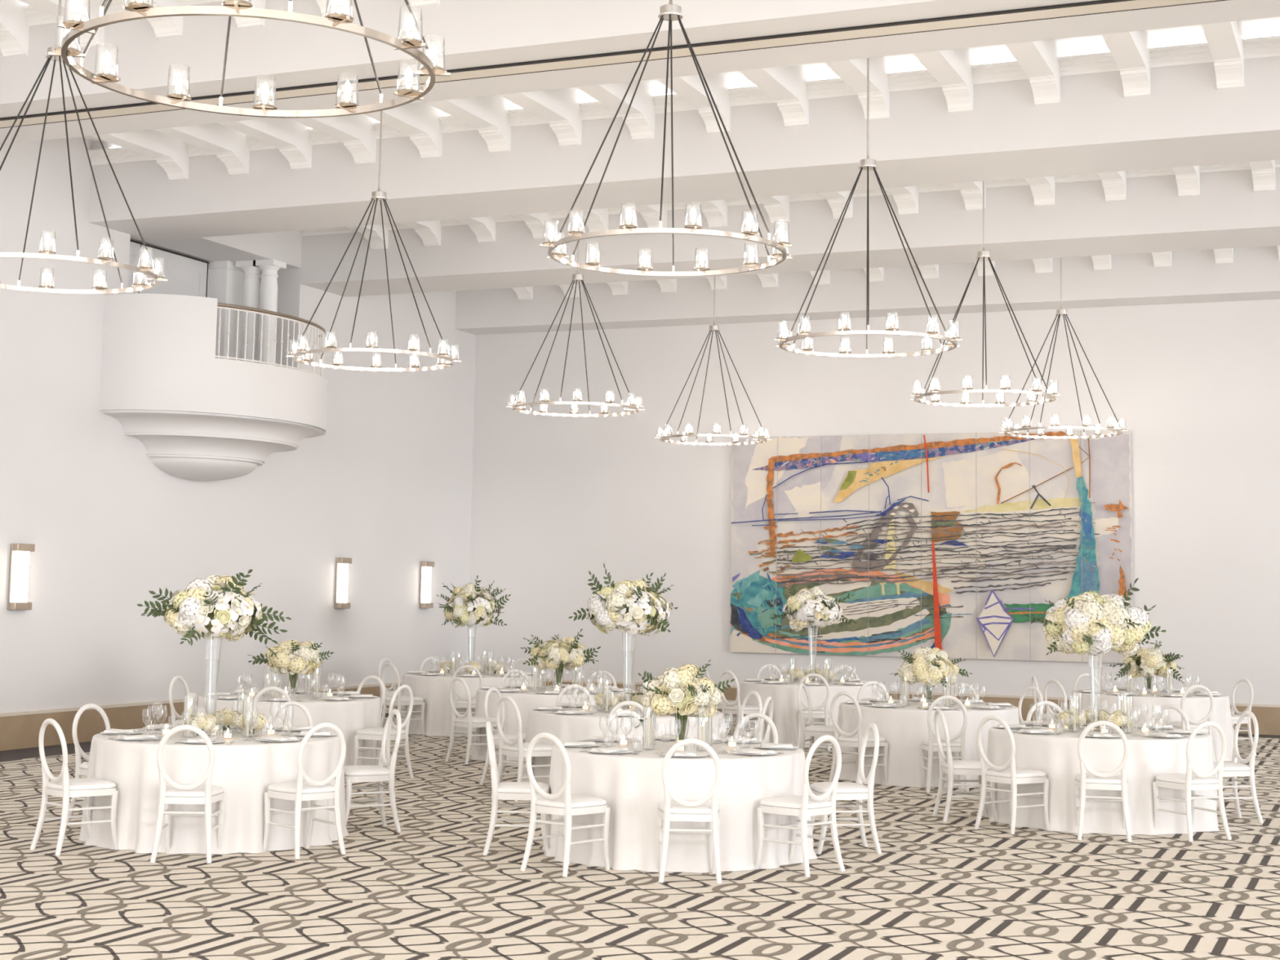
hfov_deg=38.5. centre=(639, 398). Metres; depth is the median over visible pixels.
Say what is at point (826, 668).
taper candle
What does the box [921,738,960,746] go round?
seat cushion
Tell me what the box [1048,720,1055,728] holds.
votive candle
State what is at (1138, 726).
dinner plate
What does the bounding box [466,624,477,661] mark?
vase
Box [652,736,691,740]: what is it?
dinner plate
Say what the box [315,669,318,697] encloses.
taper candle
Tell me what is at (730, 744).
votive candle
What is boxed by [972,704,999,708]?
folded napkin
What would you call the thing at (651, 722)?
taper candle
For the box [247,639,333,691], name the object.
bouquet
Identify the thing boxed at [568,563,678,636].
bouquet
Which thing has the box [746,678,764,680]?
folded napkin
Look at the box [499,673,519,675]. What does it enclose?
folded napkin
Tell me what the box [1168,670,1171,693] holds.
taper candle
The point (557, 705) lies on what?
dinner plate
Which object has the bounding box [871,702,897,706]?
folded napkin
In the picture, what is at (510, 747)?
seat cushion
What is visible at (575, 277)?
chandelier
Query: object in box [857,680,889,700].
chair
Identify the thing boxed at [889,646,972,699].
bouquet
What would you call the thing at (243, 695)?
cylinder
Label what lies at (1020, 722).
dinner plate
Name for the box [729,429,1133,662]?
abstract painting
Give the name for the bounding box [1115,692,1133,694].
folded napkin
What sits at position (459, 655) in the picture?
taper candle
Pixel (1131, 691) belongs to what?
taper candle
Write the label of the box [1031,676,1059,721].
chair
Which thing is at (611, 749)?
folded napkin
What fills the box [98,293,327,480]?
balcony
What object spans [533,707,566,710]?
dinner plate
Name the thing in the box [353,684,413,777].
chair
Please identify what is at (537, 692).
dinner plate
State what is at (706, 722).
taper candle
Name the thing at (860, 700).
dinner plate
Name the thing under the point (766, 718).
chair
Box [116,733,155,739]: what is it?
folded napkin
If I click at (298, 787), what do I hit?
seat cushion
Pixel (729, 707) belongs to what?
seat cushion
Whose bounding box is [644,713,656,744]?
cylinder
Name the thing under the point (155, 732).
wine glass
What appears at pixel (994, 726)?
dinner plate
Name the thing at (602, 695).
cylinder
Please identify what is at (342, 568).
diffuser
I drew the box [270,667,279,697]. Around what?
cylinder
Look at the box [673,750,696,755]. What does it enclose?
folded napkin
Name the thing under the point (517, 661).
chair
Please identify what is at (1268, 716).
baseboard
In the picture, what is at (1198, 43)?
light
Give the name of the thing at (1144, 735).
dinner plate
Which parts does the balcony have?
moulding, railing, handrail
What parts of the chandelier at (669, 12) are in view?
lamp shade, bulb, lamp shade, bulb, lamp shade, bulb, lamp shade, bulb, lamp shade, bulb, lamp shade, bulb, lamp shade, bulb, bulb, lamp shade, lamp shade, bulb, lamp shade, lamp shade, bulb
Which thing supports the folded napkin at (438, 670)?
on the dinner plate
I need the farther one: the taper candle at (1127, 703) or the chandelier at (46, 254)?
the taper candle at (1127, 703)
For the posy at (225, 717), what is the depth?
13.90 m
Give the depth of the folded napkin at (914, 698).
19.48 m
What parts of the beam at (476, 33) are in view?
cornice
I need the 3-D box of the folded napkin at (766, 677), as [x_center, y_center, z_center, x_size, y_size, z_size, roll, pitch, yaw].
[1.723,3.641,23.888,0.230,0.021,0.150,-5,-8,44]
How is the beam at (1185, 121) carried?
attached to the ceiling
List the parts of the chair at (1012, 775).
leg, leg, leg, seat frame, leg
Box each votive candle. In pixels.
[162,724,169,733]
[224,728,231,737]
[248,688,254,695]
[267,724,275,733]
[582,701,588,709]
[619,735,627,744]
[728,737,735,746]
[922,698,928,706]
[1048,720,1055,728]
[1101,725,1107,733]
[1142,723,1148,732]
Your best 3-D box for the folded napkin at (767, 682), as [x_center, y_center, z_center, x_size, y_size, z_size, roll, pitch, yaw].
[1.645,3.534,22.886,0.230,0.021,0.150,5,-7,-35]
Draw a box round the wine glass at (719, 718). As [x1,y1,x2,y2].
[718,718,729,752]
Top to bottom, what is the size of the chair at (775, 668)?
0.922 m
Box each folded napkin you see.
[103,728,140,733]
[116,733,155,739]
[146,724,177,728]
[186,737,217,742]
[207,692,231,695]
[217,695,246,698]
[234,689,259,693]
[261,735,297,741]
[272,697,286,700]
[278,725,312,730]
[290,688,307,692]
[299,730,331,735]
[323,696,349,699]
[333,690,358,693]
[349,693,373,697]
[408,670,427,672]
[421,672,441,675]
[426,669,444,671]
[462,673,476,675]
[482,685,505,688]
[497,688,519,691]
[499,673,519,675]
[506,684,528,686]
[537,706,562,709]
[544,689,559,693]
[557,709,586,713]
[559,702,585,706]
[561,741,595,745]
[588,689,612,693]
[588,735,622,740]
[591,746,628,752]
[593,685,617,688]
[610,688,631,690]
[661,733,678,738]
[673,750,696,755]
[724,737,757,742]
[736,747,774,754]
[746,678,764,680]
[760,680,782,683]
[760,742,793,747]
[761,676,782,679]
[806,681,818,684]
[840,678,860,680]
[842,681,864,684]
[847,699,870,702]
[861,697,885,700]
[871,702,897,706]
[912,697,926,700]
[927,705,948,708]
[959,699,982,702]
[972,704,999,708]
[985,702,1011,705]
[997,723,1026,728]
[1019,728,1053,733]
[1022,720,1052,724]
[1080,689,1102,692]
[1081,687,1104,689]
[1088,732,1112,737]
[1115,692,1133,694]
[1117,686,1136,689]
[1141,724,1173,728]
[1148,732,1181,737]
[1162,688,1182,690]
[1163,693,1182,696]
[1171,728,1200,733]
[1195,690,1218,693]
[1195,692,1219,695]
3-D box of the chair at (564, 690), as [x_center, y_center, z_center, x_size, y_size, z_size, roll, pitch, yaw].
[-0.596,3.325,18.284,0.423,0.922,0.480,3,-6,-19]
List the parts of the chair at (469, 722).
leg, leg, seat frame, leg, leg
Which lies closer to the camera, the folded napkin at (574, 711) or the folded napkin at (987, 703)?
the folded napkin at (574, 711)
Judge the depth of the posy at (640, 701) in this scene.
17.07 m
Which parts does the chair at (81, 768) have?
leg, seat frame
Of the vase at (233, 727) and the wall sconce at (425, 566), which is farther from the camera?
the wall sconce at (425, 566)
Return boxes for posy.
[184,711,216,735]
[211,706,240,731]
[235,710,267,734]
[439,659,457,673]
[464,660,481,674]
[485,660,502,674]
[594,691,618,710]
[617,689,640,708]
[639,694,644,705]
[786,666,804,681]
[804,666,819,680]
[817,668,835,682]
[1057,708,1086,730]
[1083,706,1108,728]
[1104,710,1132,728]
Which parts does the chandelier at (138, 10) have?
bulb, lamp shade, lamp shade, bulb, lamp shade, bulb, lamp shade, bulb, lamp shade, bulb, lamp shade, bulb, lamp shade, bulb, lamp shade, bulb, lamp shade, bulb, lamp shade, bulb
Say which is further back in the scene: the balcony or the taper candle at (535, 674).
the balcony
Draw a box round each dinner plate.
[100,731,143,734]
[113,737,158,740]
[142,727,172,729]
[179,739,224,743]
[216,697,247,699]
[256,737,299,742]
[265,698,297,701]
[275,728,310,731]
[294,733,336,736]
[319,698,351,700]
[346,695,377,697]
[457,675,478,676]
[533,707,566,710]
[537,692,565,693]
[554,711,588,714]
[556,705,588,707]
[563,743,599,746]
[585,737,626,742]
[586,749,632,753]
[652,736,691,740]
[662,752,707,757]
[720,739,761,742]
[733,751,777,755]
[755,745,798,749]
[760,682,784,684]
[843,702,873,704]
[859,699,887,701]
[868,705,899,707]
[906,698,933,701]
[922,706,953,709]
[969,706,1001,709]
[982,704,1013,706]
[993,725,1031,728]
[1017,730,1056,733]
[1019,722,1055,725]
[1085,733,1120,737]
[1111,693,1137,695]
[1137,726,1175,728]
[1144,734,1184,737]
[1159,694,1186,697]
[1167,730,1205,733]
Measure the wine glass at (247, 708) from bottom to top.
0.233 m
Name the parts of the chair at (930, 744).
leg, leg, seat frame, leg, leg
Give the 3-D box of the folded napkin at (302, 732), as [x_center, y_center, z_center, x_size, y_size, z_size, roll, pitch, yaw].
[-2.434,2.508,13.755,0.230,0.021,0.150,2,-6,-7]
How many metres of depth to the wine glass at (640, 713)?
13.58 m
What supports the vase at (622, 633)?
on the tablecloth at (566, 727)
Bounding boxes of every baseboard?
[0,681,401,751]
[542,679,1279,735]
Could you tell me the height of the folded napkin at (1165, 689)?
0.021 m
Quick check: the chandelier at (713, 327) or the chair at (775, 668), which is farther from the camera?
the chandelier at (713, 327)
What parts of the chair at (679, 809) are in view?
leg, leg, seat frame, leg, leg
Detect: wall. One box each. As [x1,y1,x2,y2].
[0,137,475,713]
[467,298,1279,704]
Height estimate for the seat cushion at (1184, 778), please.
0.051 m
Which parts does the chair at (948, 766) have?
leg, leg, seat frame, leg, leg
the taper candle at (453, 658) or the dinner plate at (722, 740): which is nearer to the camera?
the dinner plate at (722, 740)
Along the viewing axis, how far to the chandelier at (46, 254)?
13.36 m
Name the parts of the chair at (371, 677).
leg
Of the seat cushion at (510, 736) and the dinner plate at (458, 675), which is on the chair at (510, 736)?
the seat cushion at (510, 736)
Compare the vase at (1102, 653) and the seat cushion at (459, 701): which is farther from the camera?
the seat cushion at (459, 701)
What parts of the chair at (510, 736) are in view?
leg, leg, seat frame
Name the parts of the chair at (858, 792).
leg, leg, seat frame, leg, leg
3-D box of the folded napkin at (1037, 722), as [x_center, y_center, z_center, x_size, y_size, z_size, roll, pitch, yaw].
[3.489,2.844,16.097,0.150,0.021,0.230,4,-7,-28]
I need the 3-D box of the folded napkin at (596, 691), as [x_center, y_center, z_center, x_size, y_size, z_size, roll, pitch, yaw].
[-0.440,3.203,20.050,0.230,0.021,0.150,-4,-8,40]
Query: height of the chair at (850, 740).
0.922 m
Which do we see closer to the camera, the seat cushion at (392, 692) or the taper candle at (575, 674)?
the taper candle at (575, 674)
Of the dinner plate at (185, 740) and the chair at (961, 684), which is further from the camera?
the chair at (961, 684)
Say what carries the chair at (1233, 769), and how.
on the floor
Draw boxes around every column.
[235,260,261,362]
[253,258,286,364]
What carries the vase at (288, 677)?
on the tablecloth at (350, 716)
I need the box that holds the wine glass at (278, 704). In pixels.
[277,704,288,736]
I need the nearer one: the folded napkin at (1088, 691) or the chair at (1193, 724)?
the chair at (1193, 724)
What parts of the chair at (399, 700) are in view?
leg, leg, seat frame, leg, leg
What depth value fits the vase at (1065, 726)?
15.42 m
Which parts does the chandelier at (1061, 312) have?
rod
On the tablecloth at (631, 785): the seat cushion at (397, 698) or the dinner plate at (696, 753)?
the dinner plate at (696, 753)
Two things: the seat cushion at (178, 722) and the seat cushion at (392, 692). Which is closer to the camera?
the seat cushion at (178, 722)
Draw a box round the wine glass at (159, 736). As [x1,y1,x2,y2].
[155,705,167,737]
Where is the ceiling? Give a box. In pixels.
[0,0,1279,300]
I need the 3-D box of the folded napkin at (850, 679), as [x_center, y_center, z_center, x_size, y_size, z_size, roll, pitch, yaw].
[2.732,3.647,23.809,0.150,0.021,0.230,-5,-8,43]
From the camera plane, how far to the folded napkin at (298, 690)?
19.24 m
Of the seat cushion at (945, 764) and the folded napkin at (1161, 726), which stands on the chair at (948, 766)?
the seat cushion at (945, 764)
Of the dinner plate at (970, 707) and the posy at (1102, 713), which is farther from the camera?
the dinner plate at (970, 707)
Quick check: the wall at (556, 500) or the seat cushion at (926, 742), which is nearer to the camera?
the seat cushion at (926, 742)
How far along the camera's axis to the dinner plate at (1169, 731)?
15.28 m
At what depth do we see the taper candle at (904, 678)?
18.74 m
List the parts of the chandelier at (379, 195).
lamp shade, lamp shade, lamp shade, rod, bulb, lamp shade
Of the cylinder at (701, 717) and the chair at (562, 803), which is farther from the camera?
the cylinder at (701, 717)
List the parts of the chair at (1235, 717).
leg, seat frame, leg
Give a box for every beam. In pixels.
[0,0,1279,144]
[88,24,1279,240]
[300,160,1279,297]
[455,245,1279,334]
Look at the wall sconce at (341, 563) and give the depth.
26.82 m
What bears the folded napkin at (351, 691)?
on the dinner plate
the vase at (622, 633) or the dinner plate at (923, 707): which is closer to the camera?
the vase at (622, 633)
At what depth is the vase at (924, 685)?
18.86 m
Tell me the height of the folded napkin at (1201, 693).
0.021 m
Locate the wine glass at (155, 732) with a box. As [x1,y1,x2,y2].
[151,702,162,733]
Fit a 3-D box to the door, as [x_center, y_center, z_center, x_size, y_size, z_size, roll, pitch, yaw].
[-6.622,-1.055,24.323,0.073,2.012,2.812,-2,-7,22]
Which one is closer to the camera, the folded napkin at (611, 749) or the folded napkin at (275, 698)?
the folded napkin at (611, 749)
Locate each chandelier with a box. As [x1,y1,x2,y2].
[0,0,167,293]
[48,0,450,118]
[285,110,461,371]
[506,209,644,417]
[539,0,792,276]
[654,276,771,444]
[773,57,962,357]
[910,181,1060,407]
[999,257,1128,438]
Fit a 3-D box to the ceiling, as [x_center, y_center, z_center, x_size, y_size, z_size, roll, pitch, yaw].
[3.864,-4.042,8.863,29.400,0.565,36.400,-2,-7,22]
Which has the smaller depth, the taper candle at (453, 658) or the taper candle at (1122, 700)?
the taper candle at (1122, 700)
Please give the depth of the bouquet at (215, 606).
13.58 m
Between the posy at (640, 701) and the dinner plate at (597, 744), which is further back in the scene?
the posy at (640, 701)
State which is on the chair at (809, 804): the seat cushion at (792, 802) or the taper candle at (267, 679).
the seat cushion at (792, 802)
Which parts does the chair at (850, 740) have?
leg, leg, leg, seat frame, leg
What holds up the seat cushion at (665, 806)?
on the chair at (679, 809)
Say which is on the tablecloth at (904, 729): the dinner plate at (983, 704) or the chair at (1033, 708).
the dinner plate at (983, 704)
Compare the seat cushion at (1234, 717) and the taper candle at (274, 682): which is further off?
the seat cushion at (1234, 717)
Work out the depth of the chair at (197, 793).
12.37 m
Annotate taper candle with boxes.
[186,702,191,736]
[190,699,192,731]
[240,693,244,731]
[245,697,249,735]
[266,675,268,694]
[273,678,275,697]
[306,675,310,694]
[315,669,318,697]
[452,657,453,673]
[457,654,459,672]
[483,652,485,672]
[488,659,491,674]
[533,668,536,689]
[541,670,543,688]
[574,667,577,688]
[599,678,602,708]
[605,681,608,711]
[646,708,650,748]
[648,711,652,742]
[701,720,704,749]
[705,717,707,743]
[791,666,793,681]
[825,660,827,680]
[902,680,904,702]
[904,678,906,704]
[946,678,947,705]
[1072,702,1075,730]
[1120,695,1123,728]
[1126,698,1129,732]
[1129,675,1132,692]
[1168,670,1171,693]
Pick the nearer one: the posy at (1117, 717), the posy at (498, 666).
the posy at (1117, 717)
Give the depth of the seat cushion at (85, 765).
14.16 m
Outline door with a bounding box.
[128,239,209,297]
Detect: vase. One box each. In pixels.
[204,635,222,734]
[217,724,234,733]
[244,728,259,736]
[288,676,298,697]
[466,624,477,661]
[622,632,635,711]
[623,706,635,709]
[674,719,688,747]
[807,624,817,682]
[924,684,934,705]
[1064,724,1079,731]
[1088,653,1102,731]
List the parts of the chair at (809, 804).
leg, leg, seat frame, leg, leg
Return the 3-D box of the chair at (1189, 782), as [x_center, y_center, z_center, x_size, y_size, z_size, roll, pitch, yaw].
[4.338,2.994,14.451,0.423,0.922,0.480,3,-7,-23]
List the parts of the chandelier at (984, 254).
rod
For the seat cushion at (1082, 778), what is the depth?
14.20 m
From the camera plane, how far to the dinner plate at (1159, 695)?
21.12 m
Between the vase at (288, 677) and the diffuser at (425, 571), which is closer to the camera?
the vase at (288, 677)
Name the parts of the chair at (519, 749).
leg, leg, seat frame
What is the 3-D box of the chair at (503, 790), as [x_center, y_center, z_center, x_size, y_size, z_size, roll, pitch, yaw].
[-0.869,2.772,13.089,0.480,0.922,0.423,1,-6,-2]
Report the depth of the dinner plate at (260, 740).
13.17 m
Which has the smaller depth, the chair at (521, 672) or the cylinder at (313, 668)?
the cylinder at (313, 668)
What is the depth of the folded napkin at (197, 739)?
12.91 m
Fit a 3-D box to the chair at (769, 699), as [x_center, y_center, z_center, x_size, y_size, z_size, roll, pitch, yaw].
[0.967,3.195,16.837,0.480,0.922,0.423,-1,-6,17]
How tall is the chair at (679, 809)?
0.922 m
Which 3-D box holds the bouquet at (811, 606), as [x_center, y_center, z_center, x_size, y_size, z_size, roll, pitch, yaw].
[2.239,2.679,23.361,1.072,0.616,0.952,3,-6,-17]
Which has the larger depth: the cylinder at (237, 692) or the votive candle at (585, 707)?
the votive candle at (585, 707)
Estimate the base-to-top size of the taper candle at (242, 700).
0.282 m
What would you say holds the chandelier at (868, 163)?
hanging from the ceiling
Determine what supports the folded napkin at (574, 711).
on the dinner plate at (554, 712)
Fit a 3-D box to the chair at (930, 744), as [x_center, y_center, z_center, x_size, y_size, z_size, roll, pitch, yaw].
[2.931,3.311,17.655,0.423,0.922,0.480,1,-6,1]
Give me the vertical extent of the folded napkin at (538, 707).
0.021 m
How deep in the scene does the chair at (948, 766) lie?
15.23 m
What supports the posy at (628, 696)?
in the vase at (624, 707)
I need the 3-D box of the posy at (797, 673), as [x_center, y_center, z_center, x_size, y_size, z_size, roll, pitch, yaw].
[1.977,3.511,23.347,0.228,0.180,0.229,1,-6,-3]
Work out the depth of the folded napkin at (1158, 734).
14.83 m
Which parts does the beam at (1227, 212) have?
cornice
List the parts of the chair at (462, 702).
leg, seat frame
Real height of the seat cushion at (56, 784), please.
0.051 m
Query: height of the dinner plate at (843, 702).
0.011 m
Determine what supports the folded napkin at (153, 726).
on the dinner plate at (143, 727)
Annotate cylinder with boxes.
[182,700,195,737]
[184,692,197,733]
[235,692,248,732]
[241,695,253,737]
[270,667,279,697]
[304,680,312,695]
[312,667,321,697]
[531,666,538,690]
[538,668,546,688]
[602,695,611,711]
[642,706,654,749]
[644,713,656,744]
[697,707,709,751]
[701,716,711,745]
[901,675,909,705]
[942,676,951,706]
[1069,695,1079,732]
[1072,693,1082,728]
[1123,696,1133,733]
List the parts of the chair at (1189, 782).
leg, seat frame, leg, leg, leg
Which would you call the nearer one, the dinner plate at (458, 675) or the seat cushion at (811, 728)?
the seat cushion at (811, 728)
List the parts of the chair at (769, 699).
leg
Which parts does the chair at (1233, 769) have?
leg, seat frame, leg, leg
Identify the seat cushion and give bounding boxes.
[45,777,115,790]
[80,761,88,768]
[165,784,223,796]
[174,719,185,724]
[267,781,334,793]
[343,765,389,776]
[356,727,405,735]
[385,696,423,701]
[387,690,400,694]
[454,715,496,723]
[456,698,475,704]
[493,733,525,741]
[497,782,549,793]
[502,742,552,751]
[535,794,606,808]
[658,800,719,813]
[717,699,737,705]
[724,704,758,710]
[760,795,831,808]
[796,708,830,714]
[804,724,833,732]
[809,782,867,793]
[837,734,885,742]
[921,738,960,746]
[941,760,991,769]
[985,767,1045,777]
[1036,713,1059,718]
[1049,716,1084,722]
[1075,773,1128,784]
[1155,773,1217,784]
[1168,721,1208,728]
[1213,761,1249,771]
[1231,714,1247,719]
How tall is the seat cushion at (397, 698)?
0.051 m
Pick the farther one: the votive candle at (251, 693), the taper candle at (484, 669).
the taper candle at (484, 669)
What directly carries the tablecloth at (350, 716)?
on the floor
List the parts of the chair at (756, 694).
leg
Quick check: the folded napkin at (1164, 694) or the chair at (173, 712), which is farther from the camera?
the folded napkin at (1164, 694)
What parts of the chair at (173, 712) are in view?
leg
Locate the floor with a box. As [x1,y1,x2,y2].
[0,711,1279,959]
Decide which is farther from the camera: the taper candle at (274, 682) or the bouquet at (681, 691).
the taper candle at (274, 682)
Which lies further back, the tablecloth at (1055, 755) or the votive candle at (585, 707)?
the votive candle at (585, 707)
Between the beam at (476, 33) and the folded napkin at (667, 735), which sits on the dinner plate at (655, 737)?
the folded napkin at (667, 735)
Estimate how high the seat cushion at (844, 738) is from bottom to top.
0.051 m
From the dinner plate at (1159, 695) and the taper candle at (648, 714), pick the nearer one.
the taper candle at (648, 714)
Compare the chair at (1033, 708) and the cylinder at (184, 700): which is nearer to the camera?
the cylinder at (184, 700)
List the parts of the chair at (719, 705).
leg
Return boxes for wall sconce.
[7,543,35,609]
[334,557,351,608]
[418,560,434,608]
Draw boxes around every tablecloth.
[78,726,349,854]
[196,692,382,765]
[400,671,541,736]
[469,686,637,762]
[521,705,725,784]
[542,737,817,872]
[735,679,884,747]
[833,699,1018,788]
[982,723,1219,835]
[1070,688,1238,761]
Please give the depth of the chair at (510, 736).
17.55 m
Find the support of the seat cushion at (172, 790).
on the chair at (197, 793)
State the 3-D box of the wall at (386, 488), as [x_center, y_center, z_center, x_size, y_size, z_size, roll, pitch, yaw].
[-10.232,-0.421,14.315,1.000,7.240,36.400,-2,-7,22]
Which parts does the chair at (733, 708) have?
leg, leg, seat frame, leg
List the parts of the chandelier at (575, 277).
rod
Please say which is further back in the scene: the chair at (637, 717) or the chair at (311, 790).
the chair at (637, 717)
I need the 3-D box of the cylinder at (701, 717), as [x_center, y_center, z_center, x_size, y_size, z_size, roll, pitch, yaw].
[0.489,2.389,13.443,0.080,0.296,0.079,-2,-7,22]
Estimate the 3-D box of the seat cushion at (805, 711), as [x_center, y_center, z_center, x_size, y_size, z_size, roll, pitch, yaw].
[2.096,3.775,22.163,0.406,0.051,0.406,0,-6,5]
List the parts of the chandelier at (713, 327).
rod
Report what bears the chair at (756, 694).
on the floor
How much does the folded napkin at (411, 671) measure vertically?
0.021 m
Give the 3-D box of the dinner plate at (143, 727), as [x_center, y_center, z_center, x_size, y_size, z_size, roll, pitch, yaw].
[-3.683,2.550,14.182,0.314,0.011,0.314,-4,-8,41]
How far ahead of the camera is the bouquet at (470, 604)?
24.08 m
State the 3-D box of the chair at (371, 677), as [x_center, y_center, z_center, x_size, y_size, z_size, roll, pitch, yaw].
[-3.003,3.423,19.550,0.423,0.922,0.480,-3,-7,30]
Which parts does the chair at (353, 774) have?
leg, seat frame, leg, leg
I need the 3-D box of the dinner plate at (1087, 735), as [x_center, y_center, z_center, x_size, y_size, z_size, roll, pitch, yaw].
[3.719,2.727,14.802,0.314,0.011,0.314,0,-6,12]
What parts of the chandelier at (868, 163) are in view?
lamp shade, lamp shade, bulb, lamp shade, bulb, lamp shade, rod, bulb, lamp shade, lamp shade, bulb, lamp shade, bulb, bulb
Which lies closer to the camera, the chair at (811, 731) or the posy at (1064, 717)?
the posy at (1064, 717)
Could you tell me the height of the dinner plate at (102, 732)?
0.011 m
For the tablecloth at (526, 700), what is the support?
on the floor
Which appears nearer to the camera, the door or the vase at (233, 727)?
the vase at (233, 727)
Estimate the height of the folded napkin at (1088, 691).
0.021 m
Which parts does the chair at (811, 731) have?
leg, leg, seat frame, leg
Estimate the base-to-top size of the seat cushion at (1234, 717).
0.051 m
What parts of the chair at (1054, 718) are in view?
leg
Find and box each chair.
[30,718,118,856]
[66,703,110,822]
[150,724,226,863]
[168,675,190,725]
[251,686,293,726]
[262,722,346,859]
[268,701,313,727]
[343,709,401,832]
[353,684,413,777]
[356,675,385,719]
[377,657,400,721]
[381,662,425,735]
[419,657,440,671]
[444,676,498,764]
[448,665,482,738]
[480,687,525,785]
[482,720,549,856]
[490,695,552,802]
[500,669,531,686]
[510,657,533,672]
[520,732,609,877]
[555,684,593,706]
[586,670,617,687]
[602,709,647,737]
[607,700,648,737]
[657,737,721,884]
[701,666,737,736]
[719,670,764,740]
[725,690,762,739]
[733,712,777,743]
[755,664,782,678]
[755,734,844,877]
[757,696,773,742]
[795,673,831,751]
[797,683,833,767]
[809,723,881,854]
[828,691,888,784]
[831,665,858,679]
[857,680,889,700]
[920,695,968,792]
[932,708,999,822]
[943,682,978,700]
[973,715,1049,834]
[1017,686,1043,724]
[1026,700,1062,720]
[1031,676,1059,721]
[1043,679,1084,723]
[1073,673,1100,690]
[1073,720,1132,842]
[1149,704,1189,729]
[1152,720,1231,842]
[1168,684,1215,761]
[1213,711,1263,823]
[1231,678,1257,755]
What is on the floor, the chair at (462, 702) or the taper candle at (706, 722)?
the chair at (462, 702)
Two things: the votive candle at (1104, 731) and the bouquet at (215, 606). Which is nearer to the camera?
the bouquet at (215, 606)
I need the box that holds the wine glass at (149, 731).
[146,706,155,733]
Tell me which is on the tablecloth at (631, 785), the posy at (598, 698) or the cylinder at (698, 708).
the cylinder at (698, 708)
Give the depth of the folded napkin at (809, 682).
22.53 m
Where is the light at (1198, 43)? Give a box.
[109,34,1279,148]
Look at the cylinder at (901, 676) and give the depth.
18.75 m
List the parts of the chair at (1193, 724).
leg, seat frame, leg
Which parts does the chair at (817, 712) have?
leg, leg, seat frame, leg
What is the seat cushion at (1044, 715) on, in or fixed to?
on the chair at (1044, 717)
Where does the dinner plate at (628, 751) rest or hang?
on the tablecloth at (631, 785)
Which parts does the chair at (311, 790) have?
leg, leg, seat frame, leg, leg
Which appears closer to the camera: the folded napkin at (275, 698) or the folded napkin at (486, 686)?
the folded napkin at (275, 698)
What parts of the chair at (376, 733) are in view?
leg, leg, seat frame, leg, leg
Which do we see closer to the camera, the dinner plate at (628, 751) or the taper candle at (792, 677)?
the dinner plate at (628, 751)
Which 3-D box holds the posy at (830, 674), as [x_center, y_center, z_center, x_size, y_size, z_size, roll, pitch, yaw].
[2.366,3.514,23.309,0.230,0.178,0.230,-4,-8,38]
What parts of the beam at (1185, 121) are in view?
cornice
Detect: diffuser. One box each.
[10,551,29,602]
[337,563,348,602]
[421,566,431,602]
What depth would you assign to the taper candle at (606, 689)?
16.95 m
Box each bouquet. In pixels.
[137,568,291,646]
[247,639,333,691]
[435,574,511,627]
[520,628,600,685]
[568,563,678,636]
[626,659,734,740]
[770,584,856,631]
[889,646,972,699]
[1025,577,1166,657]
[1104,640,1183,688]
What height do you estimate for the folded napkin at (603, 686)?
0.021 m
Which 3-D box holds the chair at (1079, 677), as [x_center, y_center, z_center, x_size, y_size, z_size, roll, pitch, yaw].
[5.700,3.910,22.930,0.423,0.922,0.480,3,-6,-18]
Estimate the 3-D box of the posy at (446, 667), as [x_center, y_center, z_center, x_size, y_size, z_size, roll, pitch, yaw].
[-2.529,3.529,24.158,0.230,0.180,0.230,6,-8,-40]
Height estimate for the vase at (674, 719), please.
0.197 m
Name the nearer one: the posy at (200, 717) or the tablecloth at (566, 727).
the posy at (200, 717)
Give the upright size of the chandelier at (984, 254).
3.089 m
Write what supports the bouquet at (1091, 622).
in the vase at (1102, 653)
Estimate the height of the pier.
2.030 m
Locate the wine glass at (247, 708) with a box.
[246,707,257,739]
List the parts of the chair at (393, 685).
leg, leg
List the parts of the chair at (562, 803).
leg, leg, leg, seat frame, leg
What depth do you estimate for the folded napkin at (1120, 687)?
22.55 m
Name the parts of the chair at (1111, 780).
leg, leg, seat frame, leg, leg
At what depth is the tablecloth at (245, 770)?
12.89 m
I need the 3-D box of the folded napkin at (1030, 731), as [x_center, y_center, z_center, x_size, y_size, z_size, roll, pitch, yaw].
[3.271,2.737,15.116,0.230,0.021,0.150,4,-7,-25]
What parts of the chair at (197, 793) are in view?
leg, leg, seat frame, leg, leg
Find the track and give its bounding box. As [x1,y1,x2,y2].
[0,0,1226,128]
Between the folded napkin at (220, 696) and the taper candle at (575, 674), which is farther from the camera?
the taper candle at (575, 674)
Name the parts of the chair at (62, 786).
leg, leg, seat frame, leg, leg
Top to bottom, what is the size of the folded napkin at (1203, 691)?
0.021 m
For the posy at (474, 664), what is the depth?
23.97 m
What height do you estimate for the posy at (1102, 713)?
0.180 m
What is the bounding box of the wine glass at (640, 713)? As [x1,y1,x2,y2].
[630,713,640,742]
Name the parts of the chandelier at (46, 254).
lamp shade, bulb, lamp shade, bulb, rod, lamp shade, bulb, lamp shade, bulb, lamp shade, bulb, lamp shade, bulb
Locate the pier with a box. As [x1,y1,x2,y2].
[208,260,244,360]
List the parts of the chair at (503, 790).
leg, leg, seat frame, leg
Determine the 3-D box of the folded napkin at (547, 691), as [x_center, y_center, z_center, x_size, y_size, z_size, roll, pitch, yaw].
[-0.954,3.175,19.864,0.150,0.021,0.230,1,-6,-1]
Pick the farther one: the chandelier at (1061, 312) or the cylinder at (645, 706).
the chandelier at (1061, 312)

